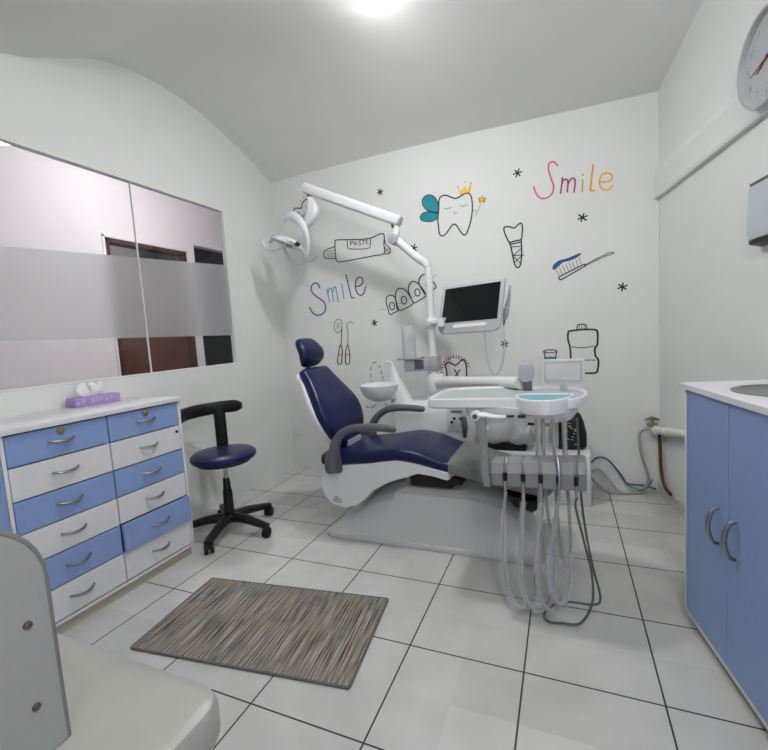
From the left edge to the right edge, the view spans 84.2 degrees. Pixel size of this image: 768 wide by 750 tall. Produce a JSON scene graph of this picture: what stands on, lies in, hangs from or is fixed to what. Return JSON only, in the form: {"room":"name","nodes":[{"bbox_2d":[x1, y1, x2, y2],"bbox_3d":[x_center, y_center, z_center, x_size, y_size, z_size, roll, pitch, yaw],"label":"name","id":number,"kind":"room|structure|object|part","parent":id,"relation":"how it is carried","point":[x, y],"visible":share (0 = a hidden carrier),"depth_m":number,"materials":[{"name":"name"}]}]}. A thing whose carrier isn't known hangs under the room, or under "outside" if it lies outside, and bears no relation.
{"room":"dental clinic","nodes":[
{"label":"dental clinic","id":0,"kind":"room"},
{"bbox_2d":[0,142,222,389],"bbox_3d":[-2.625,-0.528,3.636,0.160,3.000,6.800,-1,6,23],"label":"wall","id":1,"kind":"structure","parent":0,"point":[46,203],"depth_m":3.54,"materials":[{"name":"white paint"}]},
{"bbox_2d":[101,233,199,375],"bbox_3d":[-2.470,-0.218,4.431,0.428,2.215,0.955,-1,6,23],"label":"door","id":2,"kind":"structure","parent":1,"relation":"in","point":[167,353],"depth_m":4.46,"materials":[{"name":"red wood"}]},
{"bbox_2d":[110,245,136,257],"bbox_3d":[-2.911,-0.516,3.704,3.380,3.000,6.900,-1,6,23],"label":"wall","id":3,"kind":"structure","parent":0,"point":[115,251],"depth_m":6.00,"materials":[{"name":"white paint"}]},
{"bbox_2d":[0,52,294,519],"bbox_3d":[-1.630,-0.413,2.136,0.040,3.080,3.600,-1,6,23],"label":"wall","id":4,"kind":"structure","parent":0,"point":[109,116],"depth_m":2.85,"materials":[{"name":"paint"}]},
{"bbox_2d":[0,134,238,392],"bbox_3d":[-1.624,-0.530,2.147,0.042,1.150,2.350,-1,6,23],"label":"window","id":5,"kind":"structure","parent":4,"relation":"in","point":[45,294],"depth_m":2.36,"materials":[{"name":"white"}]},
{"bbox_2d":[136,248,232,365],"bbox_3d":[-2.395,-0.459,5.421,0.820,2.500,0.770,-1,6,23],"label":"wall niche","id":6,"kind":"object","parent":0,"point":[217,349],"visible":0.07,"depth_m":5.70,"materials":[{"name":"black"}]},
{"bbox_2d":[0,0,702,182],"bbox_3d":[-0.038,-1.706,1.294,3.650,0.561,3.660,-1,6,23],"label":"ceiling","id":7,"kind":"structure","parent":0,"point":[299,87],"depth_m":2.40,"materials":[{"name":"paint"}]},
{"bbox_2d":[61,466,767,749],"bbox_3d":[0.141,1.035,1.562,3.600,0.080,3.600,-1,6,23],"label":"floor","id":8,"kind":"structure","parent":0,"point":[450,662],"depth_m":1.54,"materials":[{"name":"tile"}]},
{"bbox_2d":[0,463,10,531],"bbox_3d":[-1.705,0.708,1.284,0.398,0.862,0.833,-1,6,23],"label":"base cabinet","id":9,"kind":"object","parent":8,"relation":"on","point":[4,517],"visible":0.02,"depth_m":1.57,"materials":[{"name":"blue laminate"}]},
{"bbox_2d":[0,401,194,634],"bbox_3d":[-1.380,0.616,2.031,0.416,0.862,0.804,-1,6,23],"label":"base cabinet","id":10,"kind":"object","parent":8,"relation":"on","point":[104,501],"visible":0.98,"depth_m":1.90,"materials":[{"name":"white laminate"}]},
{"bbox_3d":[-1.342,0.270,1.762,0.018,0.119,0.386,-1,6,23],"label":"drawer","id":11,"kind":"part","parent":10,"relation":"part of","materials":[{"name":"blue laminate"}]},
{"bbox_3d":[-1.334,0.398,1.774,0.018,0.127,0.386,-1,6,23],"label":"drawer","id":12,"kind":"part","parent":10,"relation":"part of","materials":[{"name":"white laminate"}]},
{"bbox_3d":[-1.320,0.267,1.752,0.036,0.017,0.107,-1,6,23],"label":"handle","id":13,"kind":"part","parent":10,"relation":"part of","materials":[{"name":"silver metal"}]},
{"bbox_3d":[-1.325,0.529,1.786,0.018,0.123,0.386,-1,6,23],"label":"drawer","id":14,"kind":"part","parent":10,"relation":"part of","materials":[{"name":"blue laminate"}]},
{"bbox_3d":[-1.312,0.395,1.764,0.036,0.017,0.107,-1,6,23],"label":"handle","id":15,"kind":"part","parent":10,"relation":"part of","materials":[{"name":"silver metal"}]},
{"bbox_3d":[-1.303,0.525,1.776,0.036,0.017,0.107,-1,6,23],"label":"handle","id":16,"kind":"part","parent":10,"relation":"part of","materials":[{"name":"silver metal"}]},
{"bbox_3d":[-1.317,0.657,1.798,0.018,0.124,0.386,-1,6,23],"label":"drawer","id":17,"kind":"part","parent":10,"relation":"part of","materials":[{"name":"white laminate"}]},
{"bbox_3d":[-1.295,0.654,1.788,0.036,0.017,0.107,-1,6,23],"label":"handle","id":18,"kind":"part","parent":10,"relation":"part of","materials":[{"name":"silver metal"}]},
{"bbox_3d":[-1.286,0.786,1.801,0.036,0.017,0.107,-1,6,23],"label":"handle","id":19,"kind":"part","parent":10,"relation":"part of","materials":[{"name":"silver metal"}]},
{"bbox_3d":[-1.277,0.923,1.814,0.036,0.017,0.107,-1,6,23],"label":"handle","id":20,"kind":"part","parent":10,"relation":"part of","materials":[{"name":"silver metal"}]},
{"bbox_3d":[-1.308,0.789,1.810,0.018,0.130,0.386,-1,6,23],"label":"drawer","id":21,"kind":"part","parent":10,"relation":"part of","materials":[{"name":"blue laminate"}]},
{"bbox_3d":[-1.299,0.926,1.823,0.018,0.133,0.386,-1,6,23],"label":"drawer","id":22,"kind":"part","parent":10,"relation":"part of","materials":[{"name":"white laminate"}]},
{"bbox_2d":[0,396,181,436],"bbox_3d":[-1.595,0.223,1.611,0.396,0.022,1.665,-1,6,23],"label":"countertop","id":23,"kind":"structure","parent":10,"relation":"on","point":[34,421],"depth_m":1.90,"materials":[{"name":"white laminate"}]},
{"bbox_2d":[66,380,120,407],"bbox_3d":[-1.500,0.092,2.192,0.091,0.117,0.216,-1,6,29],"label":"tissue box","id":24,"kind":"object","parent":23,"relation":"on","point":[89,394],"visible":1,"depth_m":2.16,"materials":[{"name":"purple cardboard"}]},
{"bbox_3d":[-1.192,0.227,2.117,0.018,0.119,0.378,-1,6,23],"label":"drawer","id":25,"kind":"part","parent":10,"relation":"part of","materials":[{"name":"blue laminate"}]},
{"bbox_3d":[-1.183,0.355,2.129,0.018,0.127,0.378,-1,6,23],"label":"drawer","id":26,"kind":"part","parent":10,"relation":"part of","materials":[{"name":"white laminate"}]},
{"bbox_3d":[-1.170,0.224,2.107,0.036,0.017,0.107,-1,6,23],"label":"handle","id":27,"kind":"part","parent":10,"relation":"part of","materials":[{"name":"silver metal"}]},
{"bbox_3d":[-1.175,0.485,2.141,0.018,0.123,0.378,-1,6,23],"label":"drawer","id":28,"kind":"part","parent":10,"relation":"part of","materials":[{"name":"blue laminate"}]},
{"bbox_3d":[-1.161,0.352,2.119,0.036,0.017,0.107,-1,6,23],"label":"handle","id":29,"kind":"part","parent":10,"relation":"part of","materials":[{"name":"silver metal"}]},
{"bbox_3d":[-1.166,0.614,2.153,0.018,0.124,0.378,-1,6,23],"label":"drawer","id":30,"kind":"part","parent":10,"relation":"part of","materials":[{"name":"white laminate"}]},
{"bbox_3d":[-1.153,0.482,2.131,0.036,0.017,0.107,-1,6,23],"label":"handle","id":31,"kind":"part","parent":10,"relation":"part of","materials":[{"name":"silver metal"}]},
{"bbox_3d":[-1.145,0.611,2.143,0.036,0.017,0.107,-1,6,23],"label":"handle","id":32,"kind":"part","parent":10,"relation":"part of","materials":[{"name":"silver metal"}]},
{"bbox_3d":[-1.149,0.746,2.162,0.036,0.130,0.378,-1,6,23],"label":"drawer","id":33,"kind":"part","parent":10,"relation":"part of","materials":[{"name":"blue laminate"}]},
{"bbox_3d":[-1.149,0.883,2.178,0.018,0.133,0.378,-1,6,23],"label":"drawer","id":34,"kind":"part","parent":10,"relation":"part of","materials":[{"name":"white laminate"}]},
{"bbox_3d":[-1.127,0.879,2.169,0.036,0.017,0.107,-1,6,23],"label":"handle","id":35,"kind":"part","parent":10,"relation":"part of","materials":[{"name":"silver metal"}]},
{"bbox_3d":[-1.119,0.742,2.149,0.036,0.017,0.107,-1,6,23],"label":"handle","id":36,"kind":"part","parent":10,"relation":"part of","materials":[{"name":"silver metal"}]},
{"bbox_2d":[0,530,220,749],"bbox_3d":[-0.734,0.655,0.486,0.980,0.989,0.560,-1,6,23],"label":"chair","id":37,"kind":"object","parent":8,"relation":"on","point":[58,692],"visible":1,"depth_m":0.47,"materials":[{"name":"grey"}]},
{"bbox_3d":[-0.436,0.293,0.287,0.007,0.263,0.383,-1,6,23],"label":"panel","id":38,"kind":"part","parent":37,"relation":"part of","materials":[{"name":"white plastic"}]},
{"bbox_3d":[-0.437,0.291,0.287,0.008,0.267,0.391,-1,6,23],"label":"edge trim","id":39,"kind":"part","parent":37,"relation":"part of","materials":[{"name":"grey plastic"}]},
{"bbox_2d":[180,400,273,554],"bbox_3d":[-0.946,0.574,2.581,0.562,0.787,0.586,-1,6,23],"label":"stool","id":40,"kind":"object","parent":8,"relation":"on","point":[224,455],"visible":0.94,"depth_m":2.58,"materials":[{"name":"blue plastic"}]},
{"bbox_3d":[-1.103,0.894,2.589,0.257,0.074,0.072,-5,5,-12],"label":"leg","id":41,"kind":"part","parent":40,"relation":"part of","materials":[{"name":"black plastic"}]},
{"bbox_3d":[-1.120,0.229,2.639,0.183,0.090,0.463,-1,6,31],"label":"backrest","id":42,"kind":"part","parent":40,"relation":"part of","materials":[{"name":"black plastic"}]},
{"bbox_3d":[-0.965,0.896,2.466,0.072,0.074,0.257,-3,5,6],"label":"leg","id":43,"kind":"part","parent":40,"relation":"part of","materials":[{"name":"black plastic"}]},
{"bbox_3d":[-1.025,0.371,2.681,0.072,0.308,0.228,-6,6,-22],"label":"post","id":44,"kind":"part","parent":40,"relation":"part of","materials":[{"name":"black plastic"}]},
{"bbox_3d":[-1.030,0.873,2.758,0.072,0.074,0.257,-7,6,-30],"label":"leg","id":45,"kind":"part","parent":40,"relation":"part of","materials":[{"name":"black plastic"}]},
{"bbox_3d":[-0.976,0.486,2.586,0.384,0.062,0.384,-1,6,23],"label":"seat","id":46,"kind":"part","parent":40,"relation":"part of","materials":[{"name":"blue leather"}]},
{"bbox_3d":[-0.973,0.521,2.589,0.310,0.014,0.310,-1,6,23],"label":"seat plate","id":47,"kind":"part","parent":40,"relation":"part of","materials":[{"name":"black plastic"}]},
{"bbox_3d":[-0.804,0.877,2.560,0.257,0.074,0.072,-1,6,23],"label":"leg","id":48,"kind":"part","parent":40,"relation":"part of","materials":[{"name":"black plastic"}]},
{"bbox_3d":[-0.845,0.863,2.740,0.072,0.074,0.257,1,7,42],"label":"leg","id":49,"kind":"part","parent":40,"relation":"part of","materials":[{"name":"black plastic"}]},
{"bbox_2d":[130,578,388,689],"bbox_3d":[-0.481,1.014,1.742,0.914,0.010,0.486,-2,6,16],"label":"rug","id":50,"kind":"object","parent":8,"relation":"on","point":[321,637],"visible":1,"depth_m":1.69,"materials":[{"name":"grey fabric"}]},
{"bbox_2d":[301,183,522,477],"bbox_3d":[0.298,-0.277,2.817,0.716,2.272,1.685,-9,7,-43],"label":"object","id":51,"kind":"object","parent":8,"relation":"on","point":[456,423],"visible":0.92,"depth_m":2.83,"materials":[{"name":"white plastic"}]},
{"bbox_2d":[262,194,318,264],"bbox_3d":[-0.697,-1.068,3.138,0.446,0.498,0.253,1,7,41],"label":"lamp","id":52,"kind":"object","parent":51,"relation":"hanging from","point":[312,209],"visible":1,"depth_m":3.08,"materials":[{"name":"grey plastic"}]},
{"bbox_3d":[-0.822,-0.977,3.168,0.226,0.117,0.045,-1,6,30],"label":"handle","id":53,"kind":"part","parent":52,"relation":"part of","materials":[{"name":"white plastic"}]},
{"bbox_3d":[-0.675,-1.016,3.162,0.343,0.381,0.092,1,7,41],"label":"ring frame","id":54,"kind":"part","parent":52,"relation":"part of","materials":[{"name":"white plastic"}]},
{"bbox_3d":[-0.545,-0.873,3.096,0.132,0.098,0.036,-1,6,23],"label":"handle","id":55,"kind":"part","parent":52,"relation":"part of","materials":[{"name":"grey plastic"}]},
{"bbox_3d":[-0.240,-1.197,2.971,0.735,0.403,0.062,-2,6,21],"label":"lamp arm","id":56,"kind":"part","parent":51,"relation":"part of","materials":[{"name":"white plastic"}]},
{"bbox_2d":[360,382,397,401],"bbox_3d":[-0.028,0.121,2.954,0.278,0.118,0.278,-1,6,23],"label":"bowl","id":57,"kind":"object","parent":51,"relation":"on","point":[375,391],"depth_m":2.86,"materials":[{"name":"white ceramic"}]},
{"bbox_2d":[397,326,441,371],"bbox_3d":[0.235,-0.181,2.892,0.277,0.305,0.127,-1,6,23],"label":"dispenser","id":58,"kind":"object","parent":51,"relation":"attached to","point":[412,363],"visible":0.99,"depth_m":2.86,"materials":[{"name":"grey plastic"}]},
{"bbox_2d":[426,318,444,327],"bbox_3d":[0.340,-0.347,2.799,0.153,0.060,0.148,-1,6,23],"label":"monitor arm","id":59,"kind":"object","parent":51,"relation":"on","point":[430,322],"depth_m":2.75,"materials":[{"name":"white plastic"}]},
{"bbox_3d":[0.462,0.233,2.708,0.080,0.022,0.005,-1,6,23],"label":"label plate","id":60,"kind":"part","parent":51,"relation":"part of","materials":[{"name":"grey"}]},
{"bbox_3d":[0.466,0.279,2.715,0.130,0.165,0.004,-1,6,23],"label":"control panel","id":61,"kind":"part","parent":51,"relation":"part of","materials":[{"name":"white plastic"}]},
{"bbox_2d":[438,278,506,334],"bbox_3d":[0.539,-0.420,2.648,0.440,0.314,0.139,0,7,37],"label":"monitor","id":62,"kind":"object","parent":51,"relation":"attached to","point":[474,307],"visible":0.97,"depth_m":2.62,"materials":[{"name":"grey"}]},
{"bbox_2d":[484,285,510,374],"bbox_3d":[0.706,-0.270,2.629,0.170,0.545,0.036,-1,6,23],"label":"camera","id":63,"kind":"object","parent":62,"relation":"hanging from","point":[507,304],"visible":0.98,"depth_m":2.61,"materials":[{"name":"grey plastic"}]},
{"bbox_3d":[0.513,0.049,2.447,0.089,0.140,0.908,-6,6,-19],"label":"table arm","id":64,"kind":"part","parent":51,"relation":"part of","materials":[{"name":"white plastic"}]},
{"bbox_2d":[295,338,553,565],"bbox_3d":[0.194,0.325,2.457,1.464,1.157,0.585,-2,6,20],"label":"dental chair","id":65,"kind":"object","parent":8,"relation":"on","point":[443,505],"visible":0.9,"depth_m":2.32,"materials":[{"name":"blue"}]},
{"bbox_3d":[-0.321,0.186,2.633,0.279,0.481,0.470,-1,6,23],"label":"backrest","id":66,"kind":"part","parent":65,"relation":"part of","materials":[{"name":"blue leather"}]},
{"bbox_3d":[-0.131,0.400,2.302,0.436,0.282,0.080,-1,6,23],"label":"armrest","id":67,"kind":"part","parent":65,"relation":"part of","materials":[{"name":"grey plastic"}]},
{"bbox_2d":[321,430,464,471],"bbox_3d":[0.060,0.429,2.501,0.787,0.138,0.481,-1,6,23],"label":"seat cushion","id":68,"kind":"object","parent":65,"relation":"on","point":[414,450],"depth_m":2.33,"materials":[{"name":"blue leather"}]},
{"bbox_3d":[0.065,0.337,2.764,0.436,0.294,0.080,-1,6,23],"label":"armrest","id":69,"kind":"part","parent":65,"relation":"part of","materials":[{"name":"grey plastic"}]},
{"bbox_3d":[0.293,0.885,2.463,1.190,0.030,0.480,-1,6,23],"label":"plate","id":70,"kind":"part","parent":65,"relation":"part of","materials":[{"name":"grey plastic"}]},
{"bbox_3d":[0.322,0.542,2.398,0.300,0.120,0.300,-1,6,23],"label":"lift arm","id":71,"kind":"part","parent":65,"relation":"part of","materials":[{"name":"black plastic"}]},
{"bbox_3d":[0.749,0.630,2.234,0.170,0.120,0.260,-1,6,23],"label":"leg motor","id":72,"kind":"part","parent":65,"relation":"part of","materials":[{"name":"black plastic"}]},
{"bbox_2d":[428,358,601,625],"bbox_3d":[0.563,0.437,1.889,0.681,0.980,0.566,-1,6,23],"label":"table","id":73,"kind":"object","parent":8,"relation":"on","point":[545,405],"visible":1,"depth_m":1.67,"materials":[{"name":"white plastic"}]},
{"bbox_3d":[0.442,0.169,1.767,0.158,0.040,0.059,-1,6,23],"label":"lever","id":74,"kind":"part","parent":73,"relation":"part of","materials":[{"name":"white plastic"}]},
{"bbox_2d":[503,472,506,491],"bbox_3d":[0.477,0.421,1.670,0.018,0.076,0.019,-1,6,23],"label":"socket","id":75,"kind":"object","parent":73,"relation":"attached to","point":[504,473],"depth_m":1.66,"materials":[{"name":"metal"}]},
{"bbox_2d":[428,386,587,409],"bbox_3d":[0.562,0.099,1.935,0.658,0.044,0.406,-1,6,23],"label":"tray","id":76,"kind":"object","parent":73,"relation":"on","point":[482,397],"depth_m":1.84,"materials":[{"name":"white plastic"}]},
{"bbox_2d":[520,473,524,493],"bbox_3d":[0.538,0.420,1.643,0.018,0.076,0.019,-1,6,23],"label":"socket","id":77,"kind":"object","parent":73,"relation":"attached to","point":[522,475],"depth_m":1.64,"materials":[{"name":"metal"}]},
{"bbox_3d":[0.661,-0.013,1.978,0.072,0.094,0.028,-1,6,23],"label":"paddle handle","id":78,"kind":"part","parent":73,"relation":"part of","materials":[{"name":"grey plastic"}]},
{"bbox_2d":[538,475,542,494],"bbox_3d":[0.597,0.418,1.618,0.018,0.076,0.019,-1,6,23],"label":"socket","id":79,"kind":"object","parent":73,"relation":"attached to","point":[540,477],"depth_m":1.61,"materials":[{"name":"metal"}]},
{"bbox_3d":[0.798,-0.016,1.899,0.156,0.088,0.003,-1,6,27],"label":"viewer frame","id":80,"kind":"part","parent":73,"relation":"part of","materials":[{"name":"grey plastic"}]},
{"bbox_2d":[574,477,578,497],"bbox_3d":[0.711,0.415,1.570,0.018,0.076,0.019,-1,6,23],"label":"socket","id":81,"kind":"object","parent":73,"relation":"attached to","point":[576,479],"depth_m":1.56,"materials":[{"name":"metal"}]},
{"bbox_2d":[498,441,591,505],"bbox_3d":[1.038,0.649,2.893,0.660,0.322,0.323,-1,6,23],"label":"equipment box","id":82,"kind":"object","parent":8,"relation":"on","point":[587,496],"visible":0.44,"depth_m":2.70,"materials":[{"name":"white plastic"}]},
{"bbox_2d":[486,419,534,450],"bbox_3d":[0.843,0.394,2.914,0.345,0.205,0.235,-1,6,23],"label":"appliance","id":83,"kind":"object","parent":82,"relation":"on","point":[501,434],"visible":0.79,"depth_m":2.82,"materials":[{"name":"white plastic"}]},
{"bbox_3d":[0.975,0.683,2.750,0.620,0.250,0.004,-1,6,23],"label":"panel","id":84,"kind":"part","parent":82,"relation":"part of","materials":[{"name":"grey plastic"}]},
{"bbox_2d":[555,412,586,449],"bbox_3d":[1.224,0.350,2.801,0.206,0.261,0.159,-3,5,5],"label":"bag","id":85,"kind":"object","parent":82,"relation":"on","point":[570,426],"visible":0.61,"depth_m":2.74,"materials":[{"name":"black"}]},
{"bbox_2d":[591,456,655,489],"bbox_3d":[1.590,0.650,2.841,0.392,0.206,0.021,-1,6,23],"label":"cable","id":86,"kind":"object","parent":82,"relation":"attached to","point":[599,456],"visible":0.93,"depth_m":2.84,"materials":[{"name":"blue plastic"}]},
{"bbox_2d":[591,468,647,493],"bbox_3d":[1.549,0.703,2.806,0.334,0.158,0.054,-1,6,23],"label":"cable","id":87,"kind":"object","parent":8,"relation":"on","point":[593,469],"visible":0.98,"depth_m":2.80,"materials":[{"name":"grey plastic"}]},
{"bbox_2d":[624,479,652,489],"bbox_3d":[1.667,0.715,2.781,0.164,0.075,0.026,-1,6,27],"label":"hose","id":88,"kind":"object","parent":8,"relation":"on","point":[650,483],"visible":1,"depth_m":2.77,"materials":[{"name":"teal"}]},
{"bbox_2d":[684,390,767,731],"bbox_3d":[1.113,0.540,0.988,0.377,0.884,1.120,-2,6,15],"label":"base cabinet","id":89,"kind":"object","parent":8,"relation":"on","point":[726,542],"visible":0.95,"depth_m":1.26,"materials":[{"name":"blue laminate"}]},
{"bbox_3d":[1.071,0.473,1.401,0.019,0.817,0.270,-2,6,15],"label":"door","id":90,"kind":"part","parent":89,"relation":"part of","materials":[{"name":"blue laminate"}]},
{"bbox_3d":[1.023,0.469,1.324,0.039,0.126,0.014,-2,6,15],"label":"handle","id":91,"kind":"part","parent":89,"relation":"part of","materials":[{"name":"silver metal"}]},
{"bbox_2d":[679,380,767,415],"bbox_3d":[1.101,0.092,0.928,0.360,0.018,1.190,-2,6,15],"label":"countertop","id":92,"kind":"structure","parent":89,"relation":"on","point":[719,390],"depth_m":1.31,"materials":[{"name":"white laminate"}]},
{"bbox_2d":[730,384,767,396],"bbox_3d":[1.201,0.120,1.251,0.284,0.154,0.284,-1,6,23],"label":"sink basin","id":93,"kind":"object","parent":92,"relation":"in","point":[753,389],"visible":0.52,"depth_m":1.31,"materials":[{"name":"white ceramic"}]},
{"bbox_3d":[0.999,0.480,1.230,0.039,0.126,0.014,-2,6,15],"label":"handle","id":94,"kind":"part","parent":89,"relation":"part of","materials":[{"name":"silver metal"}]},
{"bbox_3d":[1.004,0.502,1.138,0.019,0.817,0.270,-2,6,15],"label":"door","id":95,"kind":"part","parent":89,"relation":"part of","materials":[{"name":"blue laminate"}]},
{"bbox_2d":[270,91,659,491],"bbox_3d":[0.479,-0.655,3.247,3.220,3.080,0.120,-1,6,23],"label":"wall","id":96,"kind":"structure","parent":0,"point":[619,137],"depth_m":2.98,"materials":[{"name":"paint"}]},
{"bbox_2d":[293,195,306,219],"bbox_3d":[-0.674,-1.377,3.581,0.216,0.268,0.004,-1,6,23],"label":"drawing","id":97,"kind":"object","parent":96,"relation":"attached to","point":[305,195],"visible":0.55,"depth_m":3.58,"materials":[{"name":"black paint"}]},
{"bbox_2d":[309,274,365,315],"bbox_3d":[-0.397,-0.670,3.549,0.555,0.319,0.004,-1,6,23],"label":"smile lettering","id":98,"kind":"object","parent":96,"relation":"attached to","point":[345,274],"visible":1,"depth_m":3.55,"materials":[{"name":"blue"}]},
{"bbox_2d":[334,319,342,364],"bbox_3d":[-0.378,-0.279,3.588,0.083,0.384,0.005,-1,6,23],"label":"drawing","id":99,"kind":"object","parent":96,"relation":"attached to","point":[337,319],"visible":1,"depth_m":3.58,"materials":[{"name":"grey paint"}]},
{"bbox_2d":[345,321,353,364],"bbox_3d":[-0.290,-0.265,3.553,0.106,0.360,0.004,-1,6,23],"label":"drawing","id":100,"kind":"object","parent":96,"relation":"attached to","point":[350,321],"visible":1,"depth_m":3.56,"materials":[{"name":"grey paint"}]},
{"bbox_2d":[323,233,390,262],"bbox_3d":[-0.229,-1.025,3.434,0.605,0.186,0.005,-1,6,23],"label":"drawing","id":101,"kind":"object","parent":96,"relation":"attached to","point":[363,240],"visible":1,"depth_m":3.42,"materials":[{"name":"black paint"}]},
{"bbox_2d":[366,362,400,407],"bbox_3d":[-0.010,0.081,3.477,0.325,0.380,0.004,-1,6,23],"label":"drawing","id":102,"kind":"object","parent":96,"relation":"attached to","point":[373,362],"visible":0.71,"depth_m":3.49,"materials":[{"name":"black paint"}]},
{"bbox_2d":[386,274,436,314],"bbox_3d":[0.179,-0.624,3.310,0.483,0.290,0.005,-1,6,23],"label":"drawing","id":103,"kind":"object","parent":96,"relation":"attached to","point":[418,282],"visible":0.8,"depth_m":3.30,"materials":[{"name":"black paint"}]},
{"bbox_2d":[420,181,485,236],"bbox_3d":[0.498,-1.200,3.105,0.496,0.380,0.005,-1,6,23],"label":"drawing","id":104,"kind":"object","parent":96,"relation":"attached to","point":[430,203],"visible":1,"depth_m":3.15,"materials":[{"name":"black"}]},
{"bbox_3d":[0.579,-1.346,3.053,0.102,0.090,0.005,-1,6,23],"label":"crown","id":105,"kind":"part","parent":104,"relation":"part of","materials":[{"name":"orange"}]},
{"bbox_2d":[440,355,469,376],"bbox_3d":[0.538,-0.034,3.231,0.237,0.236,0.004,-1,6,23],"label":"drawing","id":106,"kind":"object","parent":96,"relation":"attached to","point":[461,359],"visible":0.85,"depth_m":3.22,"materials":[{"name":"black paint"}]},
{"bbox_2d":[503,222,522,267],"bbox_3d":[0.907,-0.900,2.969,0.135,0.308,0.005,-1,6,23],"label":"drawing","id":107,"kind":"object","parent":96,"relation":"attached to","point":[511,242],"visible":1,"depth_m":2.96,"materials":[{"name":"black paint"}]},
{"bbox_2d":[513,168,521,177],"bbox_3d":[0.914,-1.383,2.908,0.063,0.057,0.004,-1,6,23],"label":"drawing","id":108,"kind":"object","parent":96,"relation":"attached to","point":[517,172],"visible":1,"depth_m":2.91,"materials":[{"name":"black paint"}]},
{"bbox_2d":[543,349,556,358],"bbox_3d":[1.157,-0.140,2.956,0.092,0.078,0.004,-1,6,23],"label":"drawing","id":109,"kind":"object","parent":96,"relation":"attached to","point":[544,352],"visible":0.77,"depth_m":2.96,"materials":[{"name":"black"}]},
{"bbox_2d":[533,161,612,198],"bbox_3d":[1.230,-1.296,2.784,0.481,0.253,0.004,-1,6,23],"label":"smile lettering","id":110,"kind":"object","parent":96,"relation":"attached to","point":[609,173],"visible":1,"depth_m":2.78,"materials":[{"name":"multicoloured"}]},
{"bbox_2d":[577,213,587,221],"bbox_3d":[1.302,-1.033,2.786,0.065,0.055,0.004,-1,6,23],"label":"drawing","id":111,"kind":"object","parent":96,"relation":"attached to","point":[582,216],"visible":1,"depth_m":2.79,"materials":[{"name":"black paint"}]},
{"bbox_2d":[552,252,613,279],"bbox_3d":[1.316,-0.727,2.817,0.375,0.164,0.004,-1,6,23],"label":"drawing","id":112,"kind":"object","parent":96,"relation":"attached to","point":[559,262],"visible":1,"depth_m":2.84,"materials":[{"name":"blue"}]},
{"bbox_2d":[567,324,598,373],"bbox_3d":[1.345,-0.174,2.872,0.196,0.344,0.005,-1,6,23],"label":"drawing","id":113,"kind":"object","parent":96,"relation":"attached to","point":[577,329],"visible":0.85,"depth_m":2.86,"materials":[{"name":"black paint"}]},
{"bbox_2d":[617,283,627,290],"bbox_3d":[1.539,-0.569,2.742,0.060,0.057,0.004,-1,6,23],"label":"drawing","id":114,"kind":"object","parent":96,"relation":"attached to","point":[621,286],"visible":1,"depth_m":2.74,"materials":[{"name":"black paint"}]},
{"bbox_2d":[654,0,767,503],"bbox_3d":[1.303,-0.484,0.845,0.146,3.080,3.770,-2,6,15],"label":"wall","id":115,"kind":"structure","parent":0,"point":[713,284],"depth_m":2.02,"materials":[{"name":"paint"}]},
{"bbox_2d":[650,426,684,441],"bbox_3d":[1.581,0.318,2.109,0.060,0.310,1.279,-2,6,15],"label":"pipe","id":116,"kind":"object","parent":115,"relation":"attached to","point":[664,432],"visible":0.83,"depth_m":2.51,"materials":[{"name":"white plastic"}]},
{"bbox_2d":[645,416,659,426],"bbox_3d":[1.725,0.300,2.734,0.083,0.071,0.026,-2,6,17],"label":"water valve","id":117,"kind":"object","parent":116,"relation":"attached to","point":[651,418],"visible":0.97,"depth_m":2.73,"materials":[{"name":"grey metal"}]},
{"bbox_2d":[591,427,649,493],"bbox_3d":[1.555,0.563,2.799,0.358,0.441,0.078,-2,6,19],"label":"hose","id":118,"kind":"object","parent":117,"relation":"hanging from","point":[645,428],"visible":1,"depth_m":2.78,"materials":[{"name":"grey"}]},
{"bbox_3d":[1.724,0.278,2.731,0.083,0.027,0.024,-1,6,23],"label":"valve handle","id":119,"kind":"part","parent":117,"relation":"part of","materials":[{"name":"grey metal"}]},
{"bbox_2d":[658,434,672,495],"bbox_3d":[1.729,0.547,2.617,0.022,0.336,0.196,-2,6,16],"label":"rusty pipe","id":120,"kind":"object","parent":116,"relation":"attached to","point":[666,489],"visible":0.96,"depth_m":2.68,"materials":[{"name":"brown metal"}]},
{"bbox_2d":[658,482,684,519],"bbox_3d":[1.625,0.809,2.105,0.017,0.075,1.380,-2,6,15],"label":"baseboard","id":121,"kind":"structure","parent":115,"relation":"attached to","point":[673,501],"depth_m":2.53,"materials":[{"name":"white tile"}]},
{"bbox_2d":[737,2,767,110],"bbox_3d":[1.354,-1.127,1.498,0.036,0.336,0.336,-2,6,15],"label":"wall clock","id":122,"kind":"object","parent":115,"relation":"attached to","point":[752,72],"visible":1,"depth_m":1.56,"materials":[{"name":"grey plastic"}]},
{"bbox_2d":[746,175,767,246],"bbox_3d":[1.396,-0.603,1.493,0.050,0.248,0.320,-2,6,15],"label":"wall dispenser","id":123,"kind":"object","parent":115,"relation":"attached to","point":[757,214],"visible":1,"depth_m":1.59,"materials":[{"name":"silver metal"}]},
{"bbox_2d":[749,235,767,246],"bbox_3d":[1.403,-0.492,1.504,0.044,0.024,0.300,-2,6,15],"label":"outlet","id":124,"kind":"object","parent":123,"relation":"attached to","point":[755,240],"depth_m":1.61,"materials":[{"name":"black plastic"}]},
{"bbox_3d":[1.388,-0.716,1.483,0.043,0.021,0.300,-2,6,15],"label":"lid","id":125,"kind":"part","parent":123,"relation":"part of","materials":[{"name":"grey plastic"}]}
]}

